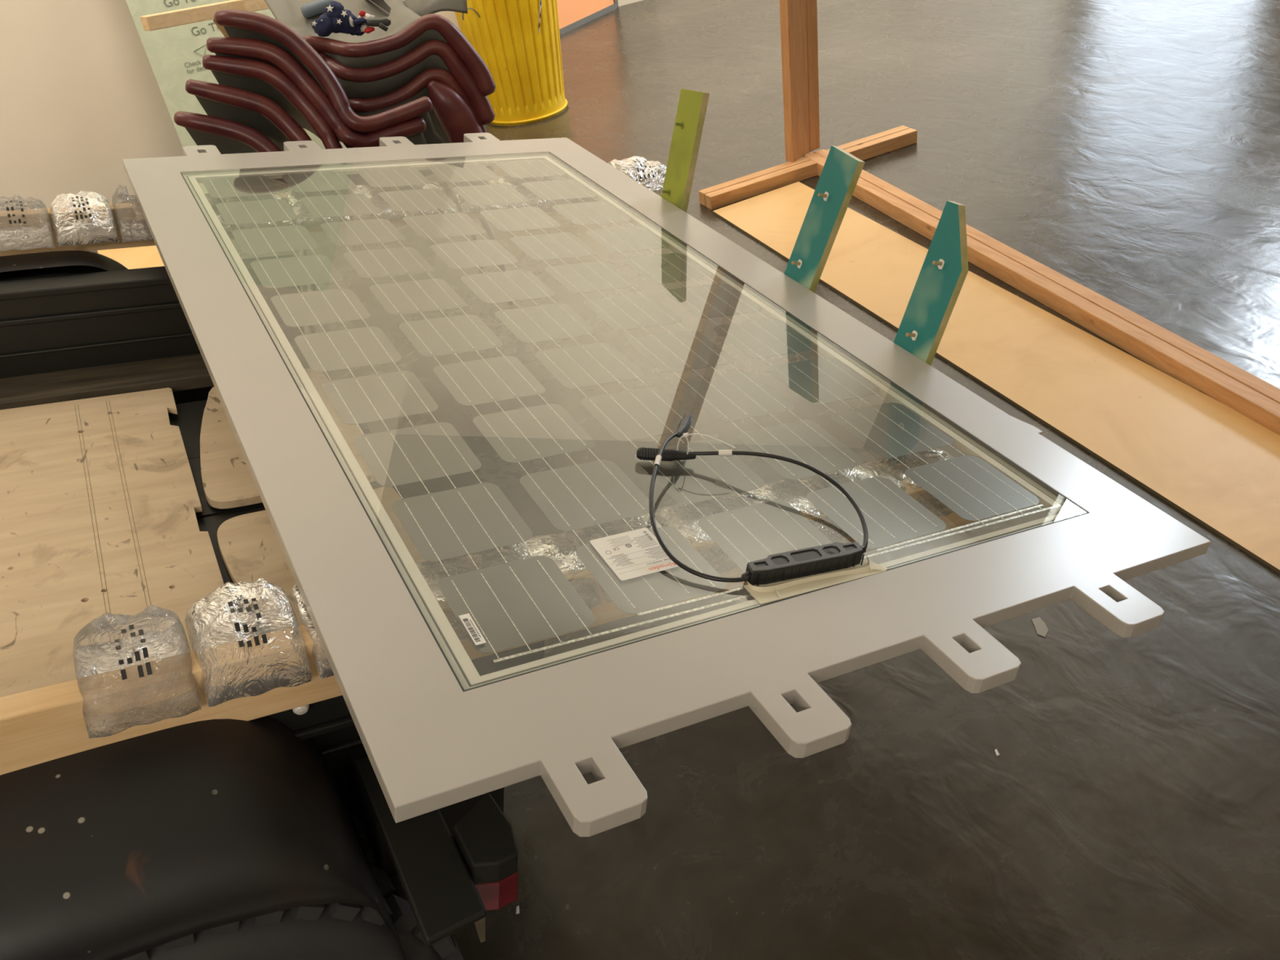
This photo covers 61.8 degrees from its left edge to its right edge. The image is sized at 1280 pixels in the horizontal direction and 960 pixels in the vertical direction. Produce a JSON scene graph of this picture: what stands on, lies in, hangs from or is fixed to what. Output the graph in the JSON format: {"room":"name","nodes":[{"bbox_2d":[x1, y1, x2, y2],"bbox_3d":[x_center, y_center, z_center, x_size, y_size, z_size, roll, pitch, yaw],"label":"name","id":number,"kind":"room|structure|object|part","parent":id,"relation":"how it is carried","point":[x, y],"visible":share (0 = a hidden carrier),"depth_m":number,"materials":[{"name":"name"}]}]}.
{"room":"workshop","nodes":[
{"label":"workshop","id":0,"kind":"room"},
{"bbox_2d":[0,0,459,211],"bbox_3d":[-3.701,-3.322,4.722,5.320,4.200,1.650,-23,38,-18],"label":"wall","id":1,"kind":"structure","parent":0,"point":[81,95],"depth_m":5.16,"materials":[{"name":"white paint"}]},
{"bbox_2d":[88,0,1279,959],"bbox_3d":[1.378,-0.543,3.479,11.400,0.120,10.850,-23,38,-18],"label":"floor","id":2,"kind":"structure","parent":0,"point":[1127,807],"depth_m":2.38,"materials":[{"name":"concrete"}]},
{"bbox_2d":[97,245,164,269],"bbox_3d":[-2.145,-0.934,4.680,0.370,0.012,0.800,-23,38,-18],"label":"plywood offcut","id":3,"kind":"object","parent":2,"relation":"on","point":[148,256],"visible":0.21,"depth_m":4.78,"materials":[{"name":"beige wood"}]},
{"bbox_2d":[140,0,312,140],"bbox_3d":[-1.480,-1.399,4.272,0.379,1.090,0.898,18,43,32],"label":"trestle","id":4,"kind":"object","parent":2,"relation":"on","point":[152,22],"visible":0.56,"depth_m":3.72,"materials":[{"name":"brown wood"}]},
{"bbox_3d":[-1.422,-1.463,4.402,0.057,1.028,0.639,0,37,13],"label":"leg","id":5,"kind":"part","parent":4,"relation":"part of","materials":[{"name":"wood"}]},
{"bbox_2d":[125,0,346,194],"bbox_3d":[-1.888,-2.686,4.967,1.215,2.430,0.213,-23,38,-18],"label":"sign board","id":6,"kind":"object","parent":2,"relation":"on","point":[175,55],"visible":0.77,"depth_m":5.12,"materials":[{"name":"grey"}]},
{"bbox_2d":[0,250,544,959],"bbox_3d":[-1.702,0.438,1.656,2.809,1.218,2.113,-23,38,-18],"label":"trailer","id":7,"kind":"object","parent":2,"relation":"on","point":[127,486],"visible":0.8,"depth_m":1.41,"materials":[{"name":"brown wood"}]},
{"bbox_3d":[-1.757,-0.117,2.203,2.100,0.498,0.075,-12,36,-26],"label":"rail","id":8,"kind":"part","parent":7,"relation":"part of","materials":[{"name":"black metal"}]},
{"bbox_2d":[0,155,666,256],"bbox_3d":[-1.222,-0.584,2.479,2.888,0.729,0.208,-23,38,-19],"label":"packages","id":9,"kind":"object","parent":7,"relation":"on","point":[126,211],"depth_m":2.50,"materials":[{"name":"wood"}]},
{"bbox_2d":[0,195,54,251],"bbox_3d":[-1.383,-0.582,2.377,0.128,0.084,0.206,-12,36,-26],"label":"pillow","id":10,"kind":"object","parent":9,"relation":"on","point":[8,202],"depth_m":2.37,"materials":[{"name":"clear plastic"}]},
{"bbox_2d":[49,190,119,246],"bbox_3d":[-1.269,-0.608,2.434,0.128,0.086,0.204,-12,36,-26],"label":"pillow","id":11,"kind":"object","parent":9,"relation":"on","point":[87,202],"depth_m":2.39,"materials":[{"name":"silver plastic"}]},
{"bbox_2d":[111,185,153,242],"bbox_3d":[-1.167,-0.631,2.482,0.098,0.097,0.205,-12,36,-26],"label":"pillow","id":12,"kind":"object","parent":9,"relation":"on","point":[117,194],"depth_m":2.46,"materials":[{"name":"clear plastic"}]},
{"bbox_2d":[204,195,232,233],"bbox_3d":[-1.060,-0.639,2.546,0.140,0.051,0.204,-12,36,-26],"label":"pillow","id":13,"kind":"object","parent":9,"relation":"on","point":[214,201],"depth_m":2.54,"materials":[{"name":"clear plastic"}]},
{"bbox_2d":[224,193,293,230],"bbox_3d":[-0.936,-0.665,2.608,0.138,0.052,0.207,-12,36,-26],"label":"pillow","id":14,"kind":"object","parent":9,"relation":"on","point":[289,201],"depth_m":2.58,"materials":[{"name":"clear plastic"}]},
{"bbox_2d":[283,190,351,226],"bbox_3d":[-0.814,-0.692,2.671,0.138,0.051,0.204,-12,36,-26],"label":"pillow","id":15,"kind":"object","parent":9,"relation":"on","point":[297,196],"depth_m":2.62,"materials":[{"name":"clear plastic"}]},
{"bbox_3d":[-0.737,-0.718,2.702,1.802,0.481,0.207,-23,38,-19],"label":"air pillow strip","id":16,"kind":"part","parent":9,"relation":"part of","materials":[{"name":"clear plastic"}]},
{"bbox_2d":[340,184,405,220],"bbox_3d":[-0.691,-0.718,2.733,0.138,0.051,0.204,-12,36,-26],"label":"pillow","id":17,"kind":"object","parent":9,"relation":"on","point":[363,190],"depth_m":2.69,"materials":[{"name":"clear plastic"}]},
{"bbox_2d":[395,180,458,216],"bbox_3d":[-0.568,-0.743,2.794,0.138,0.051,0.204,-12,36,-26],"label":"pillow","id":18,"kind":"object","parent":9,"relation":"on","point":[436,184],"depth_m":2.77,"materials":[{"name":"clear plastic"}]},
{"bbox_2d":[445,180,509,213],"bbox_3d":[-0.444,-0.769,2.855,0.138,0.051,0.206,-12,36,-26],"label":"pillow","id":19,"kind":"object","parent":9,"relation":"on","point":[486,182],"depth_m":2.81,"materials":[{"name":"clear plastic"}]},
{"bbox_2d":[496,175,557,208],"bbox_3d":[-0.321,-0.794,2.916,0.138,0.052,0.206,-12,36,-26],"label":"pillow","id":20,"kind":"object","parent":9,"relation":"on","point":[514,182],"depth_m":2.87,"materials":[{"name":"clear plastic"}]},
{"bbox_2d":[543,175,599,204],"bbox_3d":[-0.198,-0.821,2.978,0.138,0.051,0.204,-12,36,-26],"label":"pillow","id":21,"kind":"object","parent":9,"relation":"on","point":[547,178],"depth_m":2.93,"materials":[{"name":"silver plastic"}]},
{"bbox_2d":[608,155,666,195],"bbox_3d":[-0.013,-0.874,3.060,0.200,0.093,0.205,-12,36,-26],"label":"pillow","id":22,"kind":"object","parent":9,"relation":"on","point":[647,168],"depth_m":3.02,"materials":[{"name":"silver plastic"}]},
{"bbox_2d":[122,133,1211,836],"bbox_3d":[-0.230,-0.347,2.132,1.213,0.369,2.442,-23,38,-19],"label":"panel frame","id":23,"kind":"object","parent":9,"relation":"on","point":[430,744],"visible":0.98,"depth_m":1.40,"materials":[{"name":"white laminate"}]},
{"bbox_2d":[180,151,1088,691],"bbox_3d":[-0.227,-0.351,2.124,0.968,0.293,2.000,-23,38,-18],"label":"module","id":24,"kind":"object","parent":23,"relation":"on","point":[780,554],"visible":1,"depth_m":1.76,"materials":[{"name":"clear glass"}]},
{"bbox_2d":[462,617,480,642],"bbox_3d":[-0.198,0.177,1.267,0.009,0.001,0.045,-13,35,-26],"label":"label","id":25,"kind":"object","parent":24,"relation":"on","point":[466,619],"depth_m":1.27,"materials":[{"name":"white paper"}]},
{"bbox_3d":[0.219,0.101,1.414,0.171,0.003,0.038,-12,36,-26],"label":"box lid","id":26,"kind":"part","parent":24,"relation":"part of","materials":[{"name":"black plastic"}]},
{"bbox_2d":[661,88,709,212],"bbox_3d":[0.110,-0.829,2.719,0.161,0.295,0.106,-33,42,-30],"label":"wooden stake","id":27,"kind":"object","parent":23,"relation":"on","point":[692,104],"visible":0.84,"depth_m":2.70,"materials":[{"name":"green"}]},
{"bbox_2d":[784,145,864,293],"bbox_3d":[0.388,-0.548,2.287,0.161,0.294,0.097,-14,36,-7],"label":"wooden stake","id":28,"kind":"object","parent":23,"relation":"on","point":[841,172],"visible":0.81,"depth_m":2.27,"materials":[{"name":"teal wood"}]},
{"bbox_2d":[797,259,802,268],"bbox_3d":[0.348,-0.472,2.336,0.004,0.018,0.015,-12,36,-26],"label":"screw","id":29,"kind":"object","parent":28,"relation":"attached to","point":[798,266],"depth_m":2.34,"materials":[{"name":"silver metal"}]},
{"bbox_2d":[823,191,828,200],"bbox_3d":[0.392,-0.599,2.260,0.004,0.018,0.015,-12,36,-26],"label":"screw","id":30,"kind":"object","parent":28,"relation":"attached to","point":[825,193],"depth_m":2.26,"materials":[{"name":"white metal"}]},
{"bbox_2d":[893,200,968,365],"bbox_3d":[0.559,-0.361,2.018,0.141,0.290,0.096,-20,37,-15],"label":"wooden stake","id":31,"kind":"object","parent":23,"relation":"on","point":[944,271],"visible":0.88,"depth_m":2.01,"materials":[{"name":"teal wood"}]},
{"bbox_2d":[911,330,917,340],"bbox_3d":[0.527,-0.278,2.058,0.004,0.018,0.015,-12,36,-26],"label":"screw","id":32,"kind":"object","parent":31,"relation":"attached to","point":[913,333],"depth_m":2.05,"materials":[{"name":"white metal"}]},
{"bbox_2d":[937,258,944,269],"bbox_3d":[0.561,-0.403,1.998,0.004,0.018,0.015,-12,36,-26],"label":"screw","id":33,"kind":"object","parent":31,"relation":"attached to","point":[940,262],"depth_m":1.99,"materials":[{"name":"white metal"}]},
{"bbox_3d":[-1.118,0.580,1.174,2.060,0.498,0.070,-12,36,-26],"label":"rail","id":34,"kind":"part","parent":7,"relation":"part of","materials":[{"name":"black metal"}]},
{"bbox_3d":[-0.299,0.571,1.431,0.077,0.342,0.334,-12,36,-26],"label":"corner panel","id":35,"kind":"part","parent":7,"relation":"part of","materials":[{"name":"black paint"}]},
{"bbox_2d":[453,794,518,910],"bbox_3d":[-0.195,0.471,1.351,0.082,0.100,0.110,-23,38,-18],"label":"tail lamp","id":36,"kind":"object","parent":7,"relation":"attached to","point":[486,853],"depth_m":1.31,"materials":[{"name":"red"}]},
{"bbox_2d":[0,448,1038,775],"bbox_3d":[-0.572,0.240,1.259,2.850,0.729,0.176,-23,38,-19],"label":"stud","id":37,"kind":"object","parent":7,"relation":"on","point":[38,726],"depth_m":1.26,"materials":[{"name":"brown wood"}]},
{"bbox_2d":[73,604,200,738],"bbox_3d":[-0.581,0.198,1.225,0.120,0.080,0.172,-12,36,-26],"label":"pillow","id":38,"kind":"object","parent":37,"relation":"on","point":[176,633],"depth_m":1.25,"materials":[{"name":"silver plastic"}]},
{"bbox_2d":[184,577,314,707],"bbox_3d":[-0.473,0.173,1.278,0.123,0.086,0.172,-12,36,-26],"label":"pillow","id":39,"kind":"object","parent":37,"relation":"on","point":[277,593],"depth_m":1.25,"materials":[{"name":"silver plastic"}]},
{"bbox_2d":[288,583,333,679],"bbox_3d":[-0.367,0.168,1.343,0.118,0.044,0.175,-12,36,-26],"label":"pillow","id":40,"kind":"object","parent":37,"relation":"on","point":[301,610],"depth_m":1.27,"materials":[{"name":"silver plastic"}]},
{"bbox_2d":[415,555,477,640],"bbox_3d":[-0.261,0.144,1.395,0.118,0.040,0.173,-12,36,-26],"label":"pillow","id":41,"kind":"object","parent":37,"relation":"on","point":[442,574],"depth_m":1.40,"materials":[{"name":"silver plastic"}]},
{"bbox_3d":[-0.056,0.089,1.491,1.297,0.360,0.175,-23,38,-19],"label":"air pillow strip","id":42,"kind":"part","parent":37,"relation":"part of","materials":[{"name":"clear plastic"}]},
{"bbox_2d":[465,533,599,608],"bbox_3d":[-0.147,0.120,1.452,0.138,0.040,0.173,-12,36,-26],"label":"pillow","id":43,"kind":"object","parent":37,"relation":"on","point":[556,552],"depth_m":1.45,"materials":[{"name":"silver plastic"}]},
{"bbox_2d":[558,514,662,602],"bbox_3d":[-0.024,0.094,1.514,0.138,0.040,0.174,-12,36,-26],"label":"pillow","id":44,"kind":"object","parent":37,"relation":"on","point":[587,532],"depth_m":1.51,"materials":[{"name":"silver plastic"}]},
{"bbox_2d":[646,495,743,573],"bbox_3d":[0.099,0.068,1.575,0.138,0.040,0.173,-12,36,-26],"label":"pillow","id":45,"kind":"object","parent":37,"relation":"on","point":[709,508],"depth_m":1.56,"materials":[{"name":"silver plastic"}]},
{"bbox_2d":[720,479,848,542],"bbox_3d":[0.222,0.042,1.637,0.138,0.040,0.175,-12,36,-26],"label":"pillow","id":46,"kind":"object","parent":37,"relation":"on","point":[774,486],"depth_m":1.62,"materials":[{"name":"silver plastic"}]},
{"bbox_2d":[795,462,906,490],"bbox_3d":[0.345,0.016,1.699,0.138,0.041,0.175,-12,36,-26],"label":"pillow","id":47,"kind":"object","parent":37,"relation":"on","point":[852,473],"depth_m":1.70,"materials":[{"name":"silver plastic"}]},
{"bbox_2d":[862,448,954,516],"bbox_3d":[0.468,-0.009,1.760,0.138,0.040,0.175,-12,36,-26],"label":"pillow","id":48,"kind":"object","parent":37,"relation":"on","point":[930,458],"depth_m":1.75,"materials":[{"name":"silver plastic"}]},
{"bbox_2d":[173,111,514,333],"bbox_3d":[-0.966,-0.938,3.646,0.934,0.907,0.584,-23,38,-18],"label":"shell chair","id":49,"kind":"object","parent":2,"relation":"on","point":[228,136],"visible":0.35,"depth_m":3.21,"materials":[{"name":"red plastic"}]},
{"bbox_3d":[-1.108,-0.962,3.265,0.501,0.390,0.093,-10,36,-2],"label":"edge trim","id":50,"kind":"part","parent":49,"relation":"part of","materials":[{"name":"red plastic"}]},
{"bbox_3d":[-1.074,-0.678,3.555,0.034,0.623,0.193,15,42,30],"label":"leg","id":51,"kind":"part","parent":49,"relation":"part of","materials":[{"name":"metal"}]},
{"bbox_3d":[-1.175,-0.882,3.859,0.168,0.623,0.037,2,37,15],"label":"leg","id":52,"kind":"part","parent":49,"relation":"part of","materials":[{"name":"metal"}]},
{"bbox_2d":[185,79,494,186],"bbox_3d":[-0.913,-1.071,3.470,0.862,0.657,0.424,-15,36,-8],"label":"shell chair","id":53,"kind":"object","parent":49,"relation":"on","point":[260,113],"visible":0.59,"depth_m":3.28,"materials":[{"name":"red plastic"}]},
{"bbox_3d":[-1.058,-1.041,3.256,0.515,0.420,0.091,-10,36,-1],"label":"edge trim","id":54,"kind":"part","parent":53,"relation":"part of","materials":[{"name":"red plastic"}]},
{"bbox_2d":[202,54,487,175],"bbox_3d":[-0.915,-1.226,3.590,0.737,0.654,0.810,-4,36,7],"label":"shell chair","id":55,"kind":"object","parent":53,"relation":"on","point":[263,78],"visible":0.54,"depth_m":3.26,"materials":[{"name":"red plastic"}]},
{"bbox_3d":[-1.008,-1.104,3.237,0.505,0.418,0.112,-9,36,-1],"label":"edge trim","id":56,"kind":"part","parent":55,"relation":"part of","materials":[{"name":"red plastic"}]},
{"bbox_2d":[206,36,495,176],"bbox_3d":[-0.893,-1.286,3.565,0.751,0.619,0.799,-5,36,6],"label":"shell chair","id":57,"kind":"object","parent":55,"relation":"on","point":[388,77],"visible":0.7,"depth_m":3.44,"materials":[{"name":"red plastic"}]},
{"bbox_3d":[-0.961,-1.169,3.215,0.563,0.383,0.116,-12,36,-4],"label":"edge trim","id":58,"kind":"part","parent":57,"relation":"part of","materials":[{"name":"red plastic"}]},
{"bbox_2d":[213,0,495,144],"bbox_3d":[-0.876,-1.337,3.534,0.773,0.636,0.768,-13,36,-6],"label":"shell chair","id":59,"kind":"object","parent":57,"relation":"on","point":[414,23],"visible":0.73,"depth_m":3.46,"materials":[{"name":"red plastic"}]},
{"bbox_2d":[300,0,333,17],"bbox_3d":[-1.090,-1.601,3.626,0.118,0.051,0.042,-23,38,-18],"label":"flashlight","id":60,"kind":"object","parent":59,"relation":"on","point":[317,7],"visible":0.73,"depth_m":3.61,"materials":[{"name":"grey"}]},
{"bbox_3d":[-0.931,-1.228,3.191,0.552,0.400,0.116,-12,36,-4],"label":"edge trim","id":61,"kind":"part","parent":59,"relation":"part of","materials":[{"name":"red plastic"}]},
{"bbox_2d":[311,0,374,36],"bbox_3d":[-0.953,-1.472,3.429,0.211,0.117,0.097,-23,38,-18],"label":"cloth","id":62,"kind":"object","parent":59,"relation":"on","point":[336,20],"visible":1,"depth_m":3.42,"materials":[{"name":"blue fabric"}]},
{"bbox_2d":[365,17,391,31],"bbox_3d":[-0.845,-1.476,3.466,0.081,0.047,0.033,-23,38,-18],"label":"flashlight","id":63,"kind":"object","parent":59,"relation":"on","point":[383,24],"visible":1,"depth_m":3.46,"materials":[{"name":"grey metal"}]},
{"bbox_3d":[-0.781,-1.360,3.523,0.585,0.298,0.092,-16,36,-10],"label":"edge trim","id":64,"kind":"part","parent":59,"relation":"part of","materials":[{"name":"red plastic"}]},
{"bbox_3d":[-0.702,-1.652,3.664,0.310,0.161,0.197,-23,38,-18],"label":"backrest","id":65,"kind":"part","parent":59,"relation":"part of","materials":[{"name":"grey plastic"}]},
{"bbox_3d":[-0.771,-1.298,3.561,0.539,0.334,0.096,-16,36,-10],"label":"edge trim","id":66,"kind":"part","parent":57,"relation":"part of","materials":[{"name":"red plastic"}]},
{"bbox_3d":[-0.773,-1.206,3.622,0.494,0.319,0.093,-15,36,-9],"label":"edge trim","id":67,"kind":"part","parent":55,"relation":"part of","materials":[{"name":"red plastic"}]},
{"bbox_3d":[-0.611,-1.193,3.672,0.166,0.381,0.120,-23,38,-18],"label":"edge trim","id":68,"kind":"part","parent":53,"relation":"part of","materials":[{"name":"red plastic"}]},
{"bbox_3d":[-0.724,-1.070,4.021,0.035,0.623,0.203,13,41,28],"label":"leg","id":69,"kind":"part","parent":49,"relation":"part of","materials":[{"name":"metal"}]},
{"bbox_3d":[-0.587,-0.882,3.730,0.179,0.623,0.035,-3,36,8],"label":"leg","id":70,"kind":"part","parent":49,"relation":"part of","materials":[{"name":"metal"}]},
{"bbox_2d":[454,0,567,125],"bbox_3d":[-0.668,-2.301,5.636,0.585,0.722,0.585,-23,38,-18],"label":"trash can","id":71,"kind":"object","parent":2,"relation":"on","point":[518,41],"visible":0.86,"depth_m":5.48,"materials":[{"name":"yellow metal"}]},
{"bbox_3d":[-0.842,-2.315,5.306,0.091,0.057,0.017,-8,36,1],"label":"wire handle","id":72,"kind":"part","parent":71,"relation":"part of","materials":[{"name":"silver metal"}]},
{"bbox_2d":[515,905,519,914],"bbox_3d":[-0.218,0.767,1.911,0.006,0.002,0.016,-11,36,-3],"label":"chip","id":73,"kind":"object","parent":2,"relation":"on","point":[517,907],"visible":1,"depth_m":1.91,"materials":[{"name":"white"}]},
{"bbox_2d":[556,0,617,35],"bbox_3d":[-0.491,-3.645,7.046,0.134,1.200,0.811,16,43,31],"label":"panel","id":74,"kind":"object","parent":2,"relation":"on","point":[572,14],"visible":0.71,"depth_m":7.29,"materials":[{"name":"brown"}]},
{"bbox_2d":[616,0,642,6],"bbox_3d":[-0.091,-3.802,7.433,0.300,0.900,0.050,-23,38,-18],"label":"leaning board","id":75,"kind":"object","parent":2,"relation":"on","point":[620,2],"visible":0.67,"depth_m":7.64,"materials":[{"name":"beige wood"}]},
{"bbox_2d":[698,0,1279,435],"bbox_3d":[1.333,-1.494,2.722,1.051,2.300,3.457,-23,38,-18],"label":"wooden frame","id":76,"kind":"object","parent":2,"relation":"on","point":[1176,357],"visible":1,"depth_m":3.72,"materials":[{"name":"brown wood"}]},
{"bbox_3d":[0.548,-2.299,3.961,0.051,2.245,0.158,22,46,36],"label":"post","id":77,"kind":"part","parent":76,"relation":"part of","materials":[{"name":"brown wood"}]},
{"bbox_3d":[0.615,-2.348,4.013,0.090,2.245,0.046,-30,40,-27],"label":"post","id":78,"kind":"part","parent":76,"relation":"part of","materials":[{"name":"brown wood"}]},
{"bbox_2d":[712,181,1279,573],"bbox_3d":[1.220,-0.302,3.068,0.424,0.010,3.585,-21,37,-16],"label":"wooden board","id":79,"kind":"object","parent":2,"relation":"on","point":[1218,466],"visible":1,"depth_m":3.01,"materials":[{"name":"brown wood"}]},
{"bbox_2d":[1031,617,1048,637],"bbox_3d":[0.861,0.316,2.298,0.026,0.002,0.060,-5,36,5],"label":"scrap","id":80,"kind":"object","parent":2,"relation":"on","point":[1041,628],"visible":1,"depth_m":2.30,"materials":[{"name":"grey paper"}]}
]}

